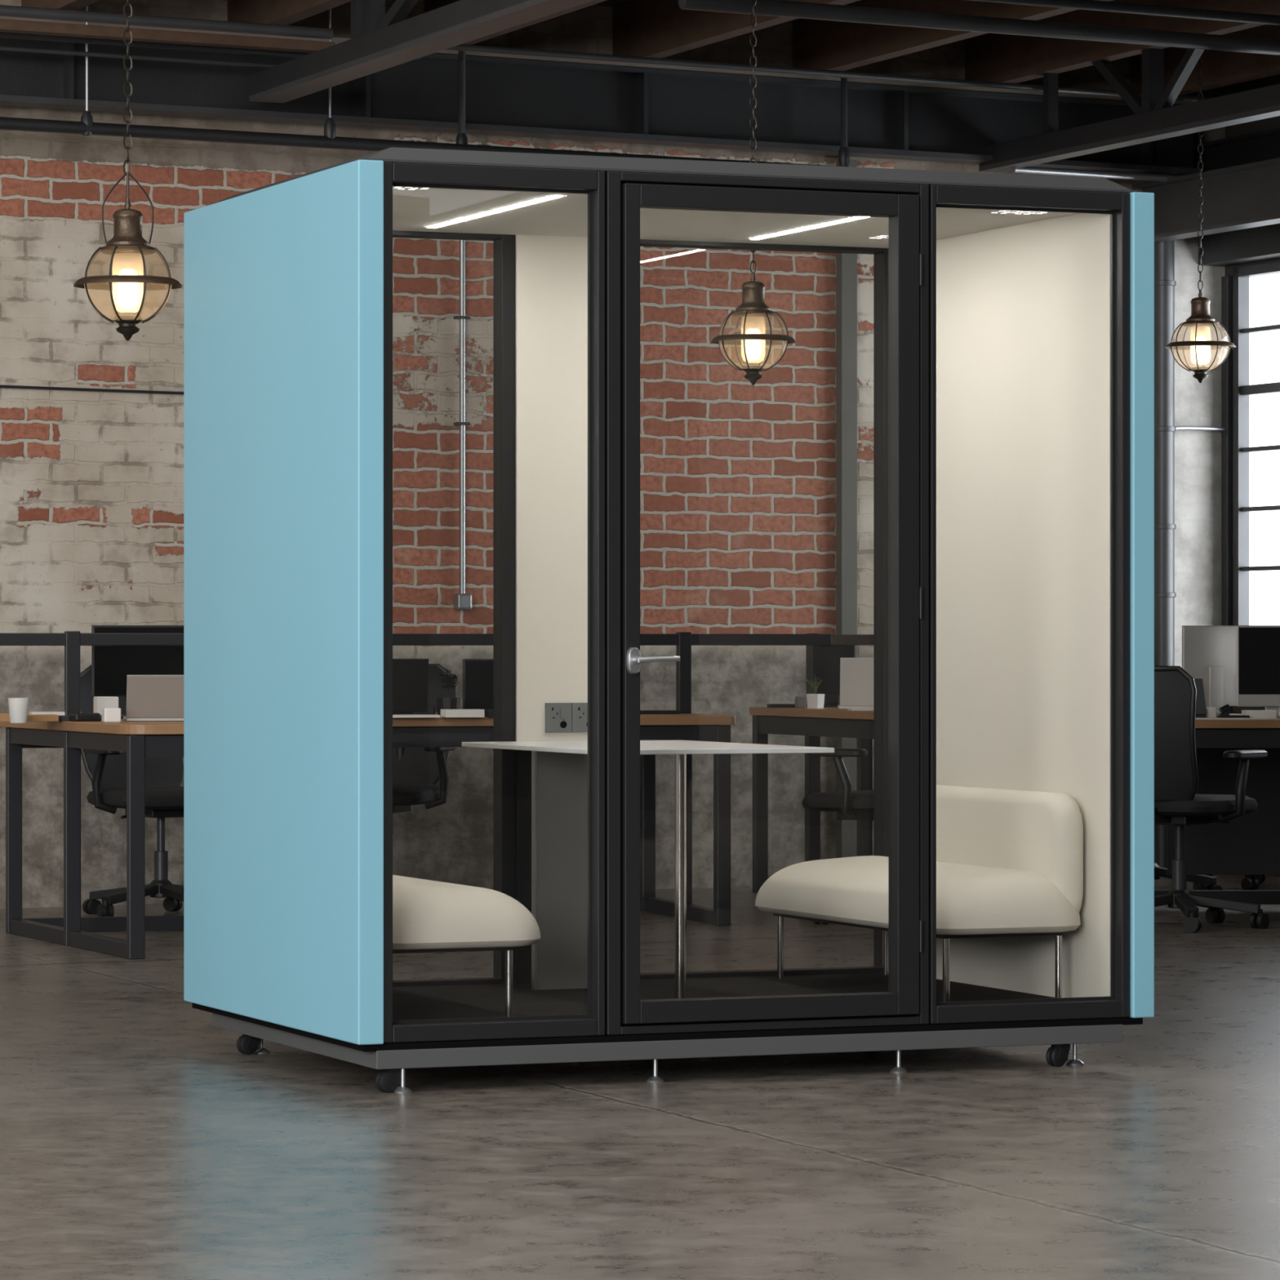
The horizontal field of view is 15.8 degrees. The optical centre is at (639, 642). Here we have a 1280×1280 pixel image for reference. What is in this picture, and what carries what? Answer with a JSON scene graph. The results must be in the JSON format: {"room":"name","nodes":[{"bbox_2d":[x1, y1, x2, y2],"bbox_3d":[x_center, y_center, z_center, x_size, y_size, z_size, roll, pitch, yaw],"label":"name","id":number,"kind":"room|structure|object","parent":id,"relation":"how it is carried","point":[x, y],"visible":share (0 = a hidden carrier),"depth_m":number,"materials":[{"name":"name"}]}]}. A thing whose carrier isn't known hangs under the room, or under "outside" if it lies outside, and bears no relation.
{"room":"office","nodes":[
{"label":"office","id":0,"kind":"room"},
{"bbox_2d":[0,37,1202,175],"bbox_3d":[-2.596,-2.364,18.810,11.900,0.315,0.163,0,0,-29],"label":"girder","id":1,"kind":"object","parent":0,"point":[507,97],"visible":0.65,"depth_m":20.14,"materials":[{"name":"metal"}]},
{"bbox_2d":[0,16,351,44],"bbox_3d":[-1.909,-2.540,18.926,1.545,0.032,0.176,0,0,-29],"label":"wall plate","id":2,"kind":"object","parent":1,"relation":"on","point":[337,40],"depth_m":19.08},
{"bbox_2d":[465,51,840,81],"bbox_3d":[0.081,-2.540,20.153,1.938,0.032,0.133,0,0,-29],"label":"pipe","id":3,"kind":"object","parent":1,"relation":"on","point":[467,53],"depth_m":20.17,"materials":[{"name":"black metal"}]},
{"bbox_2d":[847,77,1043,95],"bbox_3d":[1.390,-2.540,20.879,1.124,0.032,0.133,0,0,-29],"label":"wall plate","id":4,"kind":"object","parent":1,"relation":"on","point":[849,80],"depth_m":20.92,"materials":[{"name":"black metal"}]},
{"bbox_2d":[1057,92,1124,101],"bbox_3d":[2.084,-2.540,21.265,0.446,0.032,0.133,0,0,-29],"label":"wall plate","id":5,"kind":"object","parent":1,"relation":"on","point":[1060,95],"depth_m":21.30,"materials":[{"name":"black metal"}]},
{"bbox_2d":[1193,128,1279,172],"bbox_3d":[6.562,-2.206,12.700,0.100,0.290,19.900,0,0,-23],"label":"steel beam","id":6,"kind":"structure","parent":1,"relation":"attached to","point":[1264,145],"depth_m":21.39,"materials":[{"name":"black metal"}]},
{"bbox_2d":[0,0,1225,908],"bbox_3d":[-3.658,-1.001,18.609,14.850,4.400,0.301,0,0,-29],"label":"wall","id":7,"kind":"structure","parent":0,"point":[738,477],"depth_m":20.03,"materials":[{"name":"brick"}]},
{"bbox_2d":[0,385,183,394],"bbox_3d":[-4.825,-1.054,17.776,7.000,0.020,0.012,0,0,-29],"label":"cable","id":8,"kind":"object","parent":7,"relation":"attached to","point":[1,386],"visible":0.78,"depth_m":19.18,"materials":[{"name":"paint"}]},
{"bbox_2d":[453,240,471,610],"bbox_3d":[-0.771,-1.161,20.006,0.070,2.040,0.060,0,0,-29],"label":"conduit","id":9,"kind":"object","parent":7,"relation":"attached to","point":[462,601],"visible":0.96,"depth_m":20.00,"materials":[{"name":"grey metal"}]},
{"bbox_2d":[835,159,857,857],"bbox_3d":[0.942,-0.551,20.963,0.082,3.300,0.050,0,0,-29],"label":"column","id":10,"kind":"structure","parent":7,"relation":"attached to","point":[846,264],"depth_m":20.94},
{"bbox_2d":[1154,240,1176,867],"bbox_3d":[2.473,-0.551,21.727,0.120,3.300,0.120,0,0,31],"label":"pipe","id":11,"kind":"object","parent":7,"relation":"attached to","point":[1165,282],"visible":0.73,"depth_m":21.68,"materials":[{"name":"grey metal"}]},
{"bbox_2d":[1174,425,1225,431],"bbox_3d":[2.647,-1.018,21.879,0.331,0.026,0.026,0,0,-31],"label":"conduit","id":12,"kind":"object","parent":7,"relation":"attached to","point":[1178,428],"visible":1,"depth_m":21.88,"materials":[{"name":"silver metal"}]},
{"bbox_2d":[1132,157,1279,241],"bbox_3d":[6.332,-2.026,12.601,0.130,0.270,19.900,0,0,-23],"label":"steel beam","id":13,"kind":"structure","parent":7,"relation":"attached to","point":[1244,196],"depth_m":21.06,"materials":[{"name":"black metal"}]},
{"bbox_2d":[0,875,1279,1279],"bbox_3d":[1.000,1.199,9.000,30.000,0.200,34.000,0,0,0],"label":"floor","id":14,"kind":"structure","parent":0,"point":[138,1140],"depth_m":9.96,"materials":[{"name":"concrete"}]},
{"bbox_2d":[0,631,183,959],"bbox_3d":[-1.849,0.528,16.750,1.441,1.141,1.609,0,0,-17],"label":"office desk","id":15,"kind":"object","parent":14,"relation":"on","point":[140,740],"visible":0.48,"depth_m":16.66,"materials":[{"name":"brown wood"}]},
{"bbox_2d":[0,713,9,722],"bbox_3d":[-2.292,0.269,16.500,0.160,0.030,0.120,0,0,-14],"label":"notebook","id":16,"kind":"object","parent":15,"relation":"on","point":[4,717],"visible":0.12,"depth_m":16.45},
{"bbox_2d":[8,697,29,723],"bbox_3d":[-2.196,0.240,16.250,0.074,0.088,0.074,0,0,0],"label":"mug","id":17,"kind":"object","parent":15,"relation":"on","point":[18,707],"visible":1,"depth_m":16.22,"materials":[{"name":"white ceramic"}]},
{"bbox_2d":[26,714,58,721],"bbox_3d":[-2.177,0.272,16.600,0.140,0.024,0.100,0,0,-17],"label":"notebook","id":18,"kind":"object","parent":15,"relation":"on","point":[31,717],"visible":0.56,"depth_m":16.56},
{"bbox_2d":[58,715,102,720],"bbox_3d":[-2.017,0.274,16.720,0.200,0.020,0.140,0,0,-11],"label":"folder","id":19,"kind":"object","parent":15,"relation":"on","point":[61,717],"visible":0.31,"depth_m":16.64,"materials":[{"name":"black plastic"}]},
{"bbox_2d":[29,711,81,715],"bbox_3d":[-2.129,0.258,16.740,0.180,0.012,0.120,0,0,-11],"label":"paper sheets","id":20,"kind":"object","parent":19,"relation":"on","point":[30,713],"visible":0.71,"depth_m":16.68,"materials":[{"name":"white paper"}]},
{"bbox_2d":[69,712,100,721],"bbox_3d":[-2.004,0.269,16.600,0.100,0.030,0.070,0,0,-29],"label":"desk phone","id":21,"kind":"object","parent":15,"relation":"on","point":[73,717],"visible":1,"depth_m":16.57,"materials":[{"name":"black plastic"}]},
{"bbox_2d":[93,696,118,715],"bbox_3d":[-1.968,0.241,16.950,0.080,0.085,0.080,0,0,-17],"label":"box","id":22,"kind":"object","parent":15,"relation":"on","point":[100,702],"visible":0.49,"depth_m":16.91,"materials":[{"name":"cardboard"}]},
{"bbox_2d":[102,707,120,722],"bbox_3d":[-1.891,0.259,16.450,0.060,0.050,0.060,0,0,-17],"label":"box","id":23,"kind":"object","parent":15,"relation":"on","point":[108,714],"visible":1,"depth_m":16.42,"materials":[{"name":"white cardboard"}]},
{"bbox_2d":[91,625,183,719],"bbox_3d":[-1.861,0.110,17.193,0.390,0.349,0.190,0,0,-16],"label":"computer monitor","id":24,"kind":"object","parent":15,"relation":"on","point":[111,665],"visible":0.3,"depth_m":17.13,"materials":[{"name":"black plastic"}]},
{"bbox_2d":[123,675,183,721],"bbox_3d":[-1.692,0.199,16.632,0.340,0.168,0.295,0,0,-9],"label":"laptop","id":25,"kind":"object","parent":15,"relation":"on","point":[149,698],"visible":0.59,"depth_m":16.51,"materials":[{"name":"silver metal"}]},
{"bbox_2d":[80,664,183,916],"bbox_3d":[-1.924,0.594,18.510,0.658,1.011,0.706,0,0,-31],"label":"office chair","id":26,"kind":"object","parent":14,"relation":"on","point":[106,770],"visible":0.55,"depth_m":18.48,"materials":[{"name":"black fabric"}]},
{"bbox_2d":[392,663,457,813],"bbox_3d":[-1.066,0.594,18.955,0.658,1.011,0.706,0,0,14],"label":"office chair","id":27,"kind":"object","parent":14,"relation":"on","point":[416,771],"visible":0.19,"depth_m":19.15,"materials":[{"name":"black plastic"}]},
{"bbox_2d":[392,631,831,925],"bbox_3d":[-0.251,0.528,18.256,2.130,1.141,1.150,0,0,-17],"label":"office desk","id":28,"kind":"object","parent":14,"relation":"on","point":[407,732],"visible":0.46,"depth_m":18.06,"materials":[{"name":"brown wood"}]},
{"bbox_2d":[392,658,428,714],"bbox_3d":[-0.955,0.172,17.842,0.220,0.221,0.270,0,0,-14],"label":"computer monitor","id":29,"kind":"object","parent":28,"relation":"on","point":[410,676],"visible":0.57,"depth_m":17.74,"materials":[{"name":"black plastic"}]},
{"bbox_2d":[392,714,439,717],"bbox_3d":[-0.870,0.279,17.450,0.200,0.010,0.120,0,0,-17],"label":"notebook","id":30,"kind":"object","parent":28,"relation":"on","point":[393,715],"visible":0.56,"depth_m":17.40,"materials":[{"name":"paper"}]},
{"bbox_2d":[413,704,435,714],"bbox_3d":[-0.841,0.262,17.800,0.090,0.045,0.060,0,0,-11],"label":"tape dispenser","id":31,"kind":"object","parent":28,"relation":"on","point":[430,708],"visible":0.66,"depth_m":17.78,"materials":[{"name":"black plastic"}]},
{"bbox_2d":[436,668,460,715],"bbox_3d":[-0.742,0.192,17.804,0.095,0.184,0.110,0,0,-11],"label":"potted plant","id":32,"kind":"object","parent":28,"relation":"on","point":[442,703],"visible":0.96,"depth_m":17.78,"materials":[{"name":"green plant"}]},
{"bbox_2d":[440,709,484,717],"bbox_3d":[-0.676,0.269,17.500,0.150,0.030,0.100,0,0,-14],"label":"paper stack","id":33,"kind":"object","parent":28,"relation":"on","point":[444,713],"visible":1,"depth_m":17.45,"materials":[{"name":"white paper"}]},
{"bbox_2d":[462,658,493,710],"bbox_3d":[-0.584,0.174,18.044,0.240,0.220,0.190,0,0,-14],"label":"computer monitor","id":34,"kind":"object","parent":28,"relation":"on","point":[477,673],"visible":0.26,"depth_m":17.98,"materials":[{"name":"black plastic"}]},
{"bbox_2d":[484,710,493,716],"bbox_3d":[-0.522,0.271,17.600,0.140,0.026,0.100,0,0,-17],"label":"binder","id":35,"kind":"object","parent":28,"relation":"on","point":[486,713],"visible":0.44,"depth_m":17.54,"materials":[{"name":"black plastic"}]},
{"bbox_2d":[640,710,680,714],"bbox_3d":[0.050,0.277,18.300,0.200,0.014,0.120,0,0,-17],"label":"keyboard","id":36,"kind":"object","parent":28,"relation":"on","point":[642,712],"visible":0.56,"depth_m":18.25,"materials":[{"name":"black plastic"}]},
{"bbox_2d":[183,146,1154,1093],"bbox_3d":[0.059,-0.056,12.237,2.187,2.310,1.540,0,0,-22],"label":"booth","id":37,"kind":"object","parent":14,"relation":"on","point":[1014,313],"visible":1,"depth_m":11.97,"materials":[{"name":"blue fabric"}]},
{"bbox_2d":[393,186,429,190],"bbox_3d":[-0.592,-1.135,11.466,0.139,0.002,0.084,0,0,-22],"label":"ceiling vent","id":38,"kind":"object","parent":37,"relation":"attached to","point":[394,188],"depth_m":11.50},
{"bbox_2d":[392,875,540,1017],"bbox_3d":[-0.669,0.673,11.992,0.465,0.552,1.240,0,0,-22],"label":"seat","id":39,"kind":"object","parent":37,"relation":"on","point":[429,916],"visible":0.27,"depth_m":11.45,"materials":[{"name":"beige fabric"}]},
{"bbox_2d":[560,708,565,718],"bbox_3d":[-0.215,0.198,12.843,0.014,0.026,0.004,0,0,-22],"label":"rocker switch","id":40,"kind":"object","parent":37,"relation":"attached to","point":[562,711],"depth_m":12.84,"materials":[{"name":"grey plastic"}]},
{"bbox_2d":[462,740,834,998],"bbox_3d":[0.007,0.612,12.381,0.660,0.674,1.040,0,0,-22],"label":"meeting table","id":41,"kind":"object","parent":37,"relation":"on","point":[559,769],"visible":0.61,"depth_m":12.58,"materials":[{"name":"white laminate"}]},
{"bbox_2d":[869,235,888,239],"bbox_3d":[0.720,-1.135,12.886,0.137,0.002,0.084,0,0,-22],"label":"ceiling vent","id":42,"kind":"object","parent":37,"relation":"attached to","point":[871,237],"depth_m":12.88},
{"bbox_2d":[755,784,1083,1001],"bbox_3d":[0.744,0.673,12.567,0.465,0.552,1.240,0,0,-22],"label":"seat","id":43,"kind":"object","parent":37,"relation":"on","point":[1010,862],"visible":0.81,"depth_m":12.26,"materials":[{"name":"beige fabric"}]},
{"bbox_2d":[991,209,1047,214],"bbox_3d":[1.005,-1.135,12.127,0.138,0.002,0.084,0,0,-22],"label":"ceiling vent","id":44,"kind":"object","parent":37,"relation":"attached to","point":[993,211],"depth_m":12.14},
{"bbox_2d":[749,633,873,892],"bbox_3d":[1.069,0.528,19.518,0.580,1.141,1.850,0,0,-20],"label":"office desk","id":45,"kind":"object","parent":14,"relation":"on","point":[829,722],"visible":0.25,"depth_m":20.23,"materials":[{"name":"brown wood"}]},
{"bbox_2d":[767,703,795,707],"bbox_3d":[0.626,0.276,20.100,0.130,0.016,0.100,0,0,-6],"label":"keyboard","id":46,"kind":"object","parent":45,"relation":"on","point":[769,705],"visible":1,"depth_m":20.05,"materials":[{"name":"black plastic"}]},
{"bbox_2d":[795,696,805,707],"bbox_3d":[0.697,0.259,20.000,0.040,0.050,0.040,0,0,-17],"label":"glass tumbler","id":47,"kind":"object","parent":45,"relation":"on","point":[800,701],"visible":1,"depth_m":19.98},
{"bbox_2d":[805,674,824,708],"bbox_3d":[0.758,0.211,19.904,0.085,0.146,0.090,0,0,-11],"label":"potted plant","id":48,"kind":"object","parent":45,"relation":"on","point":[815,700],"visible":1,"depth_m":19.89,"materials":[{"name":"green plant"}]},
{"bbox_2d":[805,644,855,706],"bbox_3d":[0.843,0.144,20.294,0.220,0.280,0.190,0,0,-11],"label":"computer monitor","id":49,"kind":"object","parent":45,"relation":"on","point":[824,660],"visible":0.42,"depth_m":20.24,"materials":[{"name":"black plastic"}]},
{"bbox_2d":[837,657,873,709],"bbox_3d":[1.017,0.173,19.690,0.330,0.219,0.281,0,0,0],"label":"laptop","id":50,"kind":"object","parent":45,"relation":"on","point":[856,674],"visible":0.47,"depth_m":19.58,"materials":[{"name":"silver metal"}]},
{"bbox_2d":[847,708,873,710],"bbox_3d":[0.979,0.281,19.300,0.200,0.006,0.120,0,0,-6],"label":"paper sheets","id":51,"kind":"object","parent":45,"relation":"on","point":[847,708],"visible":0.57,"depth_m":19.27,"materials":[{"name":"white paper"}]},
{"bbox_2d":[801,748,873,924],"bbox_3d":[0.940,0.594,18.139,0.706,1.011,0.658,0,0,33],"label":"office chair","id":52,"kind":"object","parent":14,"relation":"on","point":[850,804],"visible":0.1,"depth_m":17.93,"materials":[{"name":"black plastic"}]},
{"bbox_2d":[1154,835,1222,889],"bbox_3d":[2.186,0.519,19.924,0.751,1.160,0.658,0,0,36],"label":"office chair","id":53,"kind":"object","parent":14,"relation":"on","point":[1200,882],"visible":0.03,"depth_m":19.77,"materials":[{"name":"black plastic"}]},
{"bbox_2d":[1154,666,1269,933],"bbox_3d":[2.071,0.594,17.749,0.658,1.011,0.706,0,0,36],"label":"office chair","id":54,"kind":"object","parent":14,"relation":"on","point":[1177,803],"visible":0.58,"depth_m":17.47,"materials":[{"name":"black fabric"}]},
{"bbox_2d":[1154,717,1279,903],"bbox_3d":[2.580,0.704,18.927,1.786,0.790,0.954,0,0,0],"label":"office desk","id":55,"kind":"object","parent":14,"relation":"on","point":[1251,845],"visible":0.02,"depth_m":19.00,"materials":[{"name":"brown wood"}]},
{"bbox_2d":[1193,678,1206,717],"bbox_3d":[2.191,0.227,18.849,0.160,0.161,0.234,0,0,-29],"label":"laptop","id":56,"kind":"object","parent":55,"relation":"on","point":[1201,709],"visible":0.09,"depth_m":18.79,"materials":[{"name":"black plastic"}]},
{"bbox_2d":[1205,706,1216,717],"bbox_3d":[2.317,0.286,18.850,0.070,0.045,0.100,0,0,-6],"label":"paper stack","id":57,"kind":"object","parent":55,"relation":"on","point":[1211,711],"visible":0.5,"depth_m":18.80,"materials":[{"name":"white paper"}]},
{"bbox_2d":[1182,625,1241,717],"bbox_3d":[2.394,0.119,19.106,0.270,0.380,0.190,0,0,-9],"label":"computer monitor","id":58,"kind":"object","parent":55,"relation":"on","point":[1209,652],"visible":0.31,"depth_m":19.12,"materials":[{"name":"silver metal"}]},
{"bbox_2d":[1218,704,1231,715],"bbox_3d":[2.392,0.280,18.801,0.046,0.058,0.030,0,0,-17],"label":"camera","id":59,"kind":"object","parent":55,"relation":"on","point":[1224,708],"visible":0.61,"depth_m":18.79,"materials":[{"name":"black plastic"}]},
{"bbox_2d":[1195,717,1268,719],"bbox_3d":[2.364,0.306,18.560,0.320,0.005,0.140,0,0,-6],"label":"paper sheets","id":60,"kind":"object","parent":55,"relation":"on","point":[1195,717],"visible":0.64,"depth_m":18.51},
{"bbox_2d":[1217,715,1249,717],"bbox_3d":[2.401,0.301,18.600,0.120,0.015,0.060,0,0,-3],"label":"keyboard","id":61,"kind":"object","parent":55,"relation":"on","point":[1219,716],"visible":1,"depth_m":18.57,"materials":[{"name":"black plastic"}]},
{"bbox_2d":[1236,625,1279,717],"bbox_3d":[2.613,0.119,18.995,0.300,0.380,0.190,0,0,3],"label":"computer monitor","id":62,"kind":"object","parent":55,"relation":"on","point":[1258,646],"visible":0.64,"depth_m":18.95,"materials":[{"name":"silver metal"}]},
{"bbox_2d":[1241,710,1275,719],"bbox_3d":[2.510,0.291,18.650,0.124,0.035,0.100,0,0,-3],"label":"book stack","id":63,"kind":"object","parent":55,"relation":"on","point":[1270,714],"visible":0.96,"depth_m":18.60,"materials":[{"name":"paper"}]},
{"bbox_2d":[1207,706,1265,889],"bbox_3d":[2.857,0.594,20.602,0.658,1.011,0.706,0,0,31],"label":"office chair","id":64,"kind":"object","parent":14,"relation":"on","point":[1250,882],"visible":0.08,"depth_m":20.32,"materials":[{"name":"black plastic"}]},
{"bbox_2d":[592,0,863,20],"bbox_3d":[4.248,-2.896,9.674,21.000,0.150,25.000,0,0,-29],"label":"ceiling","id":65,"kind":"structure","parent":0,"point":[608,2],"depth_m":20.27,"materials":[{"name":"brown wood"}]},
{"bbox_2d":[21,0,99,10],"bbox_3d":[0.654,-2.686,11.702,0.085,0.262,16.003,0,0,-23],"label":"joist","id":66,"kind":"object","parent":65,"relation":"attached to","point":[76,5],"visible":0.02,"depth_m":18.54,"materials":[{"name":"brown wood"}]},
{"bbox_2d":[80,5,93,136],"bbox_3d":[-2.254,-2.442,18.736,0.052,0.755,0.051,0,0,-29],"label":"hanger","id":67,"kind":"object","parent":65,"relation":"hanging from","point":[86,117],"visible":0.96,"depth_m":18.73,"materials":[{"name":"paint"}]},
{"bbox_2d":[73,0,182,341],"bbox_3d":[-1.448,-1.849,13.000,0.306,1.989,0.306,0,0,-17],"label":"pendant lamp","id":68,"kind":"object","parent":65,"relation":"hanging from","point":[127,247],"visible":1,"depth_m":12.97,"materials":[{"name":"brown metal"}]},
{"bbox_2d":[227,0,351,25],"bbox_3d":[1.468,-2.686,12.153,0.085,0.262,16.003,0,0,-23],"label":"joist","id":69,"kind":"object","parent":65,"relation":"attached to","point":[282,12],"visible":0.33,"depth_m":18.92,"materials":[{"name":"brown wood"}]},
{"bbox_2d":[324,8,336,138],"bbox_3d":[-1.299,-2.458,19.267,0.052,0.722,0.051,0,0,-29],"label":"hanger","id":70,"kind":"object","parent":65,"relation":"hanging from","point":[330,131],"visible":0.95,"depth_m":19.25,"materials":[{"name":"paint"}]},
{"bbox_2d":[0,116,850,167],"bbox_3d":[-3.017,-2.096,18.313,10.684,0.052,0.051,0,0,-29],"label":"pipe","id":71,"kind":"object","parent":70,"relation":"hanging from","point":[6,123],"visible":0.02,"depth_m":19.09,"materials":[{"name":"metal"}]},
{"bbox_2d":[248,0,593,102],"bbox_3d":[1.421,-2.506,12.266,0.152,0.510,15.000,0,0,-23],"label":"roof truss","id":72,"kind":"object","parent":65,"relation":"attached to","point":[379,41],"visible":1,"depth_m":17.68,"materials":[{"name":"grey metal"}]},
{"bbox_2d":[0,45,278,68],"bbox_3d":[-4.495,-2.388,17.401,7.214,0.018,0.019,0,0,-29],"label":"conduit","id":73,"kind":"object","parent":72,"relation":"attached to","point":[2,47],"visible":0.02,"depth_m":18.75,"materials":[{"name":"grey metal"}]},
{"bbox_2d":[0,31,310,57],"bbox_3d":[-4.495,-2.442,17.401,7.214,0.024,0.023,0,0,-29],"label":"conduit","id":74,"kind":"object","parent":72,"relation":"attached to","point":[2,34],"visible":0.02,"depth_m":18.78,"materials":[{"name":"grey metal"}]},
{"bbox_2d":[0,18,335,53],"bbox_3d":[-4.356,-2.423,17.021,7.086,0.040,0.080,0,0,-29],"label":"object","id":75,"kind":"structure","parent":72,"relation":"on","point":[6,25],"depth_m":18.34,"materials":[{"name":"black metal"}]},
{"bbox_2d":[0,4,333,39],"bbox_3d":[-4.328,-2.466,16.922,7.039,0.044,0.044,0,0,-29],"label":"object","id":76,"kind":"structure","parent":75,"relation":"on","point":[5,11],"depth_m":18.26,"materials":[{"name":"grey metal"}]},
{"bbox_2d":[455,50,467,144],"bbox_3d":[-0.761,-2.450,19.634,0.052,0.738,0.051,0,0,-29],"label":"hanger","id":77,"kind":"object","parent":65,"relation":"hanging from","point":[461,138],"visible":0.71,"depth_m":19.62,"materials":[{"name":"paint"}]},
{"bbox_2d":[424,0,606,44],"bbox_3d":[2.281,-2.686,12.604,0.085,0.262,16.003,0,0,-23],"label":"joist","id":78,"kind":"object","parent":65,"relation":"attached to","point":[429,5],"visible":0.02,"depth_m":19.22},
{"bbox_2d":[612,0,860,57],"bbox_3d":[3.094,-2.686,13.056,0.085,0.262,16.003,0,0,-23],"label":"joist","id":79,"kind":"object","parent":65,"relation":"attached to","point":[653,28],"visible":0.6,"depth_m":19.81,"materials":[{"name":"brown wood"}]},
{"bbox_2d":[711,0,795,385],"bbox_3d":[0.407,-1.873,16.500,0.306,1.896,0.306,0,0,-17],"label":"pendant lamp","id":80,"kind":"object","parent":65,"relation":"hanging from","point":[753,339],"visible":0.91,"depth_m":16.46,"materials":[{"name":"brown metal"}]},
{"bbox_2d":[838,70,849,166],"bbox_3d":[0.913,-2.471,20.563,0.052,0.696,0.051,0,0,-29],"label":"hanger","id":81,"kind":"object","parent":65,"relation":"hanging from","point":[843,153],"visible":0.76,"depth_m":20.55,"materials":[{"name":"paint"}]},
{"bbox_2d":[792,0,1113,71],"bbox_3d":[3.907,-2.686,13.507,0.085,0.262,16.003,0,0,-23],"label":"joist","id":82,"kind":"object","parent":65,"relation":"attached to","point":[817,44],"visible":0.6,"depth_m":20.02,"materials":[{"name":"brown wood"}]},
{"bbox_2d":[964,0,1279,83],"bbox_3d":[4.720,-2.686,13.959,0.085,0.262,16.003,0,0,-23],"label":"joist","id":83,"kind":"object","parent":65,"relation":"attached to","point":[988,57],"visible":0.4,"depth_m":20.30,"materials":[{"name":"brown wood"}]},
{"bbox_2d":[978,48,1279,172],"bbox_3d":[4.981,-2.411,13.398,0.108,0.480,17.000,0,0,-23],"label":"roof truss","id":84,"kind":"object","parent":83,"relation":"attached to","point":[1155,117],"visible":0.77,"depth_m":19.81,"materials":[{"name":"grey metal"}]},
{"bbox_2d":[445,44,1213,102],"bbox_3d":[1.064,-2.492,20.258,4.493,0.028,0.032,0,0,-29],"label":"conduit","id":85,"kind":"object","parent":84,"relation":"attached to","point":[465,47],"visible":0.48,"depth_m":20.01,"materials":[{"name":"grey metal"}]},
{"bbox_2d":[1011,166,1181,182],"bbox_3d":[2.241,-2.163,21.301,1.222,0.032,0.031,0,0,-29],"label":"gas pipe","id":86,"kind":"object","parent":84,"relation":"attached to","point":[1028,170],"visible":0.66,"depth_m":21.20,"materials":[{"name":"silver metal"}]},
{"bbox_2d":[1164,55,1235,383],"bbox_3d":[2.426,-1.975,19.900,0.306,1.704,0.306,0,0,-17],"label":"pendant lamp","id":87,"kind":"object","parent":65,"relation":"hanging from","point":[1200,345],"visible":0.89,"depth_m":19.87,"materials":[{"name":"brown metal"}]},
{"bbox_2d":[1130,24,1279,95],"bbox_3d":[5.533,-2.686,14.410,0.085,0.262,16.003,0,0,-23],"label":"joist","id":88,"kind":"object","parent":65,"relation":"attached to","point":[1220,68],"visible":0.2,"depth_m":20.96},
{"bbox_2d":[1225,74,1279,876],"bbox_3d":[8.977,-1.001,7.834,0.072,4.400,31.050,0,0,-23],"label":"wall","id":89,"kind":"structure","parent":0,"point":[1273,122],"depth_m":21.85,"materials":[{"name":"white paint"}]},
{"bbox_2d":[678,0,1279,55],"bbox_3d":[4.635,-2.454,20.068,10.233,0.064,0.065,0,0,-29],"label":"ceiling pipe","id":90,"kind":"object","parent":89,"relation":"attached to","point":[780,8],"visible":1,"depth_m":18.23,"materials":[{"name":"grey metal"}]},
{"bbox_2d":[968,0,1279,25],"bbox_3d":[5.192,-2.465,19.691,9.624,0.040,0.042,0,0,-29],"label":"ceiling pipe","id":91,"kind":"object","parent":89,"relation":"attached to","point":[1092,5],"visible":1,"depth_m":17.90,"materials":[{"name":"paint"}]},
{"bbox_2d":[1221,275,1231,713],"bbox_3d":[2.804,-0.326,21.976,0.026,2.850,0.060,0,0,-23],"label":"corner angle","id":92,"kind":"object","parent":89,"relation":"attached to","point":[1226,281],"visible":0.56,"depth_m":21.95,"materials":[{"name":"grey metal"}]},
{"bbox_2d":[1198,223,1279,266],"bbox_3d":[6.701,-1.871,12.804,0.158,0.140,19.980,0,0,-23],"label":"lintel","id":93,"kind":"object","parent":89,"relation":"attached to","point":[1261,243],"visible":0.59,"depth_m":21.61,"materials":[{"name":"paint"}]},
{"bbox_2d":[1232,261,1279,625],"bbox_3d":[3.332,-0.803,20.837,0.060,1.965,2.400,0,0,-23],"label":"window","id":94,"kind":"structure","parent":89,"relation":"in","point":[1242,389],"depth_m":21.89,"materials":[{"name":"grey metal"}]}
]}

